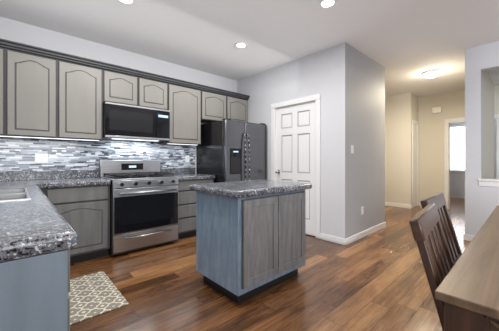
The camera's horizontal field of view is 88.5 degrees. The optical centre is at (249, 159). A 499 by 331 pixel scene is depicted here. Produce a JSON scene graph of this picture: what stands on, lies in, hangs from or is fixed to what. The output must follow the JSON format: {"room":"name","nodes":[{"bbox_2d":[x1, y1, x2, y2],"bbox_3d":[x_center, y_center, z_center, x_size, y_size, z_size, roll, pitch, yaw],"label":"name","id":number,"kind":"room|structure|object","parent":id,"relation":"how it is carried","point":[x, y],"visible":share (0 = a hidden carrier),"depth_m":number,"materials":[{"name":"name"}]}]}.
{"room":"kitchen and dining room","nodes":[
{"label":"kitchen and dining room","id":0,"kind":"room"},
{"bbox_2d":[0,17,235,173],"bbox_3d":[-1.625,-0.220,3.960,3.860,2.740,0.120,0,0,-42],"label":"wall","id":1,"kind":"structure","parent":0,"point":[12,30],"depth_m":3.53,"materials":[{"name":"white paint"}]},
{"bbox_2d":[0,42,7,137],"bbox_3d":[-2.757,-0.710,2.601,0.406,0.920,0.340,0,0,-42],"label":"upper cabinet","id":2,"kind":"object","parent":1,"relation":"attached to","point":[3,45],"depth_m":2.61,"materials":[{"name":"grey wood"}]},
{"bbox_2d":[8,46,59,139],"bbox_3d":[-2.449,-0.710,2.883,0.430,0.920,0.340,0,0,-42],"label":"upper cabinet","id":3,"kind":"object","parent":1,"relation":"attached to","point":[49,94],"depth_m":2.76,"materials":[{"name":"grey wood"}]},
{"bbox_2d":[56,58,103,141],"bbox_3d":[-2.120,-0.710,3.183,0.460,0.920,0.340,0,0,-42],"label":"upper cabinet","id":4,"kind":"object","parent":1,"relation":"attached to","point":[81,83],"depth_m":3.06,"materials":[{"name":"grey wood"}]},
{"bbox_2d":[0,137,194,176],"bbox_3d":[-1.982,-0.005,3.547,2.775,0.590,0.007,0,0,-42],"label":"tile backsplash","id":5,"kind":"structure","parent":1,"relation":"attached to","point":[17,154],"depth_m":3.33,"materials":[{"name":"tile"}]},
{"bbox_2d":[35,153,47,162],"bbox_3d":[-2.492,-0.020,3.070,0.120,0.115,0.007,0,0,-42],"label":"outlet","id":6,"kind":"object","parent":5,"relation":"attached to","point":[41,158],"visible":1,"depth_m":3.07,"materials":[{"name":"white plastic"}]},
{"bbox_2d":[185,155,189,161],"bbox_3d":[-1.060,-0.020,4.378,0.075,0.115,0.007,0,0,-42],"label":"outlet","id":7,"kind":"object","parent":5,"relation":"attached to","point":[187,158],"visible":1,"depth_m":4.38,"materials":[{"name":"white plastic"}]},
{"bbox_2d":[0,168,194,179],"bbox_3d":[-1.979,0.184,3.527,2.791,0.100,0.020,0,0,-42],"label":"backsplash","id":8,"kind":"structure","parent":1,"relation":"attached to","point":[3,175],"depth_m":3.14,"materials":[{"name":"grey stone"}]},
{"bbox_2d":[104,66,139,105],"bbox_3d":[-1.792,-0.953,3.483,0.430,0.435,0.340,0,0,-42],"label":"upper cabinet","id":9,"kind":"object","parent":1,"relation":"attached to","point":[120,86],"depth_m":3.36,"materials":[{"name":"grey wood"}]},
{"bbox_2d":[103,101,169,141],"bbox_3d":[-1.609,-0.502,3.601,0.850,0.452,0.411,0,0,-42],"label":"microwave","id":10,"kind":"object","parent":9,"relation":"attached to","point":[124,122],"visible":1,"depth_m":3.42,"materials":[{"name":"black metal"}]},
{"bbox_2d":[140,74,167,109],"bbox_3d":[-1.474,-0.953,3.773,0.430,0.435,0.340,0,0,-42],"label":"upper cabinet","id":11,"kind":"object","parent":1,"relation":"attached to","point":[153,91],"depth_m":3.65,"materials":[{"name":"grey wood"}]},
{"bbox_2d":[159,82,203,145],"bbox_3d":[-1.105,-0.710,4.110,0.570,0.920,0.340,0,0,-42],"label":"upper cabinet","id":12,"kind":"object","parent":1,"relation":"attached to","point":[185,102],"depth_m":3.98,"materials":[{"name":"grey wood"}]},
{"bbox_2d":[204,90,227,122],"bbox_3d":[-0.702,-0.917,4.477,0.520,0.505,0.340,0,0,-42],"label":"upper cabinet","id":13,"kind":"object","parent":1,"relation":"attached to","point":[215,101],"depth_m":4.37,"materials":[{"name":"grey wood"}]},
{"bbox_2d":[228,94,247,121],"bbox_3d":[-0.321,-0.917,4.826,0.514,0.505,0.340,0,0,-42],"label":"upper cabinet","id":14,"kind":"object","parent":1,"relation":"attached to","point":[237,106],"depth_m":4.69,"materials":[{"name":"grey wood"}]},
{"bbox_2d":[0,0,498,96],"bbox_3d":[2.398,-1.640,2.935,12.900,0.100,9.500,0,0,-42],"label":"ceiling","id":15,"kind":"structure","parent":0,"point":[406,44],"depth_m":3.14,"materials":[{"name":"white paint"}]},
{"bbox_2d":[117,0,135,4],"bbox_3d":[-1.223,-1.586,2.526,0.184,0.008,0.184,0,0,-42],"label":"recessed light","id":16,"kind":"object","parent":15,"relation":"in","point":[129,2],"visible":1,"depth_m":2.57,"materials":[{"name":"white"}]},
{"bbox_2d":[235,42,247,47],"bbox_3d":[-0.115,-1.586,3.537,0.184,0.008,0.184,0,0,-42],"label":"recessed light","id":17,"kind":"object","parent":15,"relation":"in","point":[241,45],"visible":1,"depth_m":3.54,"materials":[{"name":"white"}]},
{"bbox_2d":[318,0,336,8],"bbox_3d":[0.790,-1.586,2.590,0.184,0.008,0.184,0,0,-42],"label":"recessed light","id":18,"kind":"object","parent":15,"relation":"in","point":[325,4],"visible":1,"depth_m":2.59,"materials":[{"name":"white"}]},
{"bbox_2d":[422,69,440,77],"bbox_3d":[3.289,-1.540,4.628,0.280,0.098,0.280,0,0,-42],"label":"light","id":19,"kind":"object","parent":15,"relation":"attached to","point":[431,73],"visible":1,"depth_m":4.56,"materials":[{"name":"white"}]},
{"bbox_2d":[70,197,470,330],"bbox_3d":[2.398,1.200,2.935,12.900,0.100,9.500,0,0,-42],"label":"floor","id":20,"kind":"structure","parent":0,"point":[376,281],"depth_m":2.24,"materials":[{"name":"brown wood"}]},
{"bbox_2d":[0,244,79,330],"bbox_3d":[-0.974,0.720,0.820,0.623,0.858,0.504,0,0,-42],"label":"base cabinet","id":21,"kind":"object","parent":20,"relation":"on","point":[35,287],"depth_m":0.78,"materials":[{"name":"grey wood"}]},
{"bbox_2d":[0,184,79,259],"bbox_3d":[-1.574,0.262,1.484,0.634,0.064,2.314,0,0,-42],"label":"countertop","id":22,"kind":"structure","parent":21,"relation":"on","point":[38,224],"depth_m":0.93,"materials":[{"name":"grey stone"}]},
{"bbox_2d":[0,188,31,199],"bbox_3d":[-1.752,0.333,1.664,0.479,0.210,0.803,0,0,-42],"label":"sink","id":23,"kind":"object","parent":22,"relation":"in","point":[5,193],"depth_m":1.79,"materials":[{"name":"silver metal"}]},
{"bbox_2d":[48,184,110,261],"bbox_3d":[-2.063,0.720,3.047,0.591,0.858,0.614,0,0,-42],"label":"base cabinet","id":24,"kind":"object","parent":20,"relation":"on","point":[87,208],"depth_m":2.89,"materials":[{"name":"grey wood"}]},
{"bbox_2d":[0,176,110,187],"bbox_3d":[-2.320,0.263,2.799,1.306,0.057,0.634,0,0,-42],"label":"countertop","id":25,"kind":"structure","parent":24,"relation":"on","point":[81,181],"depth_m":2.80,"materials":[{"name":"grey stone"}]},
{"bbox_2d":[68,271,128,324],"bbox_3d":[-1.415,1.144,2.168,0.495,0.012,0.810,0,0,-42],"label":"kitchen rug","id":26,"kind":"object","parent":20,"relation":"on","point":[94,294],"visible":0.67,"depth_m":2.12,"materials":[{"name":"beige fabric"}]},
{"bbox_2d":[99,160,177,255],"bbox_3d":[-1.484,0.575,3.471,0.824,1.150,0.733,0,0,-42],"label":"range","id":27,"kind":"object","parent":20,"relation":"on","point":[143,203],"visible":0.98,"depth_m":3.25,"materials":[{"name":"silver metal"}]},
{"bbox_2d":[178,180,213,238],"bbox_3d":[-0.992,0.720,4.030,0.641,0.858,0.607,0,0,-42],"label":"base cabinet","id":28,"kind":"object","parent":20,"relation":"on","point":[186,197],"depth_m":3.72,"materials":[{"name":"grey wood"}]},
{"bbox_2d":[178,172,214,179],"bbox_3d":[-0.981,0.263,4.022,0.649,0.057,0.634,0,0,-42],"label":"countertop","id":29,"kind":"structure","parent":28,"relation":"on","point":[183,175],"depth_m":3.88,"materials":[{"name":"grey stone"}]},
{"bbox_2d":[197,118,266,182],"bbox_3d":[-0.284,0.258,4.449,0.910,1.785,0.906,0,0,-42],"label":"refrigerator","id":30,"kind":"object","parent":20,"relation":"on","point":[229,150],"visible":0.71,"depth_m":4.10,"materials":[{"name":"black metal"}]},
{"bbox_2d":[189,179,311,303],"bbox_3d":[0.028,0.691,2.490,0.980,0.918,0.720,0,0,-42],"label":"kitchen island","id":31,"kind":"object","parent":20,"relation":"on","point":[250,238],"visible":1,"depth_m":2.18,"materials":[{"name":"paint"}]},
{"bbox_2d":[409,203,453,330],"bbox_3d":[0.939,0.679,0.888,0.587,0.942,0.456,0,0,42],"label":"dining chair","id":32,"kind":"object","parent":20,"relation":"on","point":[430,240],"visible":0.67,"depth_m":0.95,"materials":[{"name":"brown wood"}]},
{"bbox_2d":[420,192,461,263],"bbox_3d":[1.268,0.679,1.303,0.456,0.942,0.587,0,0,-44],"label":"dining chair","id":33,"kind":"object","parent":20,"relation":"on","point":[438,200],"visible":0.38,"depth_m":1.52,"materials":[{"name":"brown wood"}]},
{"bbox_2d":[435,205,498,330],"bbox_3d":[1.645,0.762,1.045,2.060,0.775,1.045,0,0,-42],"label":"dining table","id":34,"kind":"object","parent":20,"relation":"on","point":[467,291],"visible":1,"depth_m":0.76,"materials":[{"name":"brown wood"}]},
{"bbox_2d":[236,42,351,238],"bbox_3d":[0.572,-0.220,4.327,0.120,2.740,2.260,0,0,-42],"label":"wall","id":35,"kind":"structure","parent":0,"point":[345,81],"depth_m":3.65,"materials":[{"name":"white paint"}]},
{"bbox_2d":[271,94,319,238],"bbox_3d":[0.747,0.092,4.122,0.139,2.115,0.970,0,0,-42],"label":"door frame","id":36,"kind":"structure","parent":35,"relation":"attached to","point":[312,98],"depth_m":3.77,"materials":[{"name":"white wood"}]},
{"bbox_2d":[276,101,314,235],"bbox_3d":[0.710,0.131,4.088,0.109,2.014,0.793,0,0,-42],"label":"pantry door","id":37,"kind":"structure","parent":35,"relation":"in","point":[295,143],"depth_m":4.05,"materials":[{"name":"white wood"}]},
{"bbox_2d":[320,233,342,244],"bbox_3d":[1.147,1.105,3.600,0.018,0.090,0.370,0,0,-42],"label":"baseboard","id":38,"kind":"structure","parent":35,"relation":"attached to","point":[334,239],"depth_m":3.59,"materials":[{"name":"white wood"}]},
{"bbox_2d":[352,47,384,235],"bbox_3d":[1.814,-0.220,4.020,1.280,2.740,0.130,0,0,-42],"label":"wall","id":39,"kind":"structure","parent":0,"point":[368,76],"depth_m":3.93,"materials":[{"name":"white paint"}]},
{"bbox_2d":[343,222,385,245],"bbox_3d":[1.801,1.105,3.913,1.404,0.090,0.018,0,0,-42],"label":"baseboard","id":40,"kind":"structure","parent":39,"relation":"attached to","point":[353,238],"depth_m":3.80,"materials":[{"name":"white wood"}]},
{"bbox_2d":[385,93,412,207],"bbox_3d":[2.739,-0.220,7.308,0.100,2.740,3.300,0,0,-42],"label":"wall","id":41,"kind":"structure","parent":0,"point":[402,111],"depth_m":6.25,"materials":[{"name":"beige paint"}]},
{"bbox_2d":[385,202,410,208],"bbox_3d":[2.735,1.105,7.227,0.014,0.090,3.214,0,0,-42],"label":"baseboard","id":42,"kind":"structure","parent":41,"relation":"attached to","point":[386,203],"depth_m":6.25,"materials":[{"name":"white wood"}]},
{"bbox_2d":[413,94,416,207],"bbox_3d":[4.043,-0.220,6.332,0.450,2.740,0.100,0,0,-42],"label":"wall","id":43,"kind":"structure","parent":0,"point":[414,96],"depth_m":6.28,"materials":[{"name":"beige paint"}]},
{"bbox_2d":[412,120,418,207],"bbox_3d":[4.057,0.092,6.264,0.480,2.115,0.017,0,0,-42],"label":"door frame","id":44,"kind":"structure","parent":43,"relation":"attached to","point":[415,153],"depth_m":6.29,"materials":[{"name":"white wood"}]},
{"bbox_2d":[417,84,498,201],"bbox_3d":[6.291,-0.220,4.322,0.120,2.740,6.100,0,0,-42],"label":"wall","id":45,"kind":"structure","parent":0,"point":[452,104],"depth_m":6.22,"materials":[{"name":"beige paint"}]},
{"bbox_2d":[432,107,440,112],"bbox_3d":[4.503,-1.200,6.157,0.044,0.140,0.180,0,0,-42],"label":"door chime","id":46,"kind":"object","parent":45,"relation":"attached to","point":[436,109],"visible":0.96,"depth_m":6.14,"materials":[{"name":"white plastic"}]},
{"bbox_2d":[444,114,498,208],"bbox_3d":[4.983,0.092,5.742,0.139,2.115,0.970,0,0,-42],"label":"door frame","id":47,"kind":"structure","parent":45,"relation":"attached to","point":[447,122],"depth_m":6.01,"materials":[{"name":"white wood"}]},
{"bbox_2d":[450,119,495,198],"bbox_3d":[6.730,-0.220,7.364,0.130,2.740,2.800,0,0,-42],"label":"wall","id":48,"kind":"structure","parent":0,"point":[457,159],"depth_m":7.75,"materials":[{"name":"white paint"}]},
{"bbox_2d":[465,41,498,234],"bbox_3d":[4.696,-0.220,2.020,0.120,2.740,4.610,0,0,-42],"label":"wall","id":49,"kind":"structure","parent":0,"point":[480,201],"depth_m":3.60,"materials":[{"name":"white paint"}]},
{"bbox_2d":[464,233,474,240],"bbox_3d":[4.639,1.105,1.984,0.022,0.090,4.614,0,0,-42],"label":"baseboard","id":50,"kind":"structure","parent":49,"relation":"attached to","point":[467,237],"depth_m":3.64,"materials":[{"name":"white"}]},
{"bbox_2d":[478,178,498,186],"bbox_3d":[3.985,0.310,2.799,0.190,0.100,2.220,0,0,-42],"label":"trim","id":51,"kind":"structure","parent":49,"relation":"attached to","point":[488,182],"depth_m":3.48,"materials":[{"name":"white wood"}]},
{"bbox_2d":[482,70,496,178],"bbox_3d":[4.183,-0.220,4.591,2.590,2.740,0.120,0,0,-42],"label":"wall","id":52,"kind":"structure","parent":0,"point":[489,90],"depth_m":4.68,"materials":[{"name":"beige paint"}]}
]}

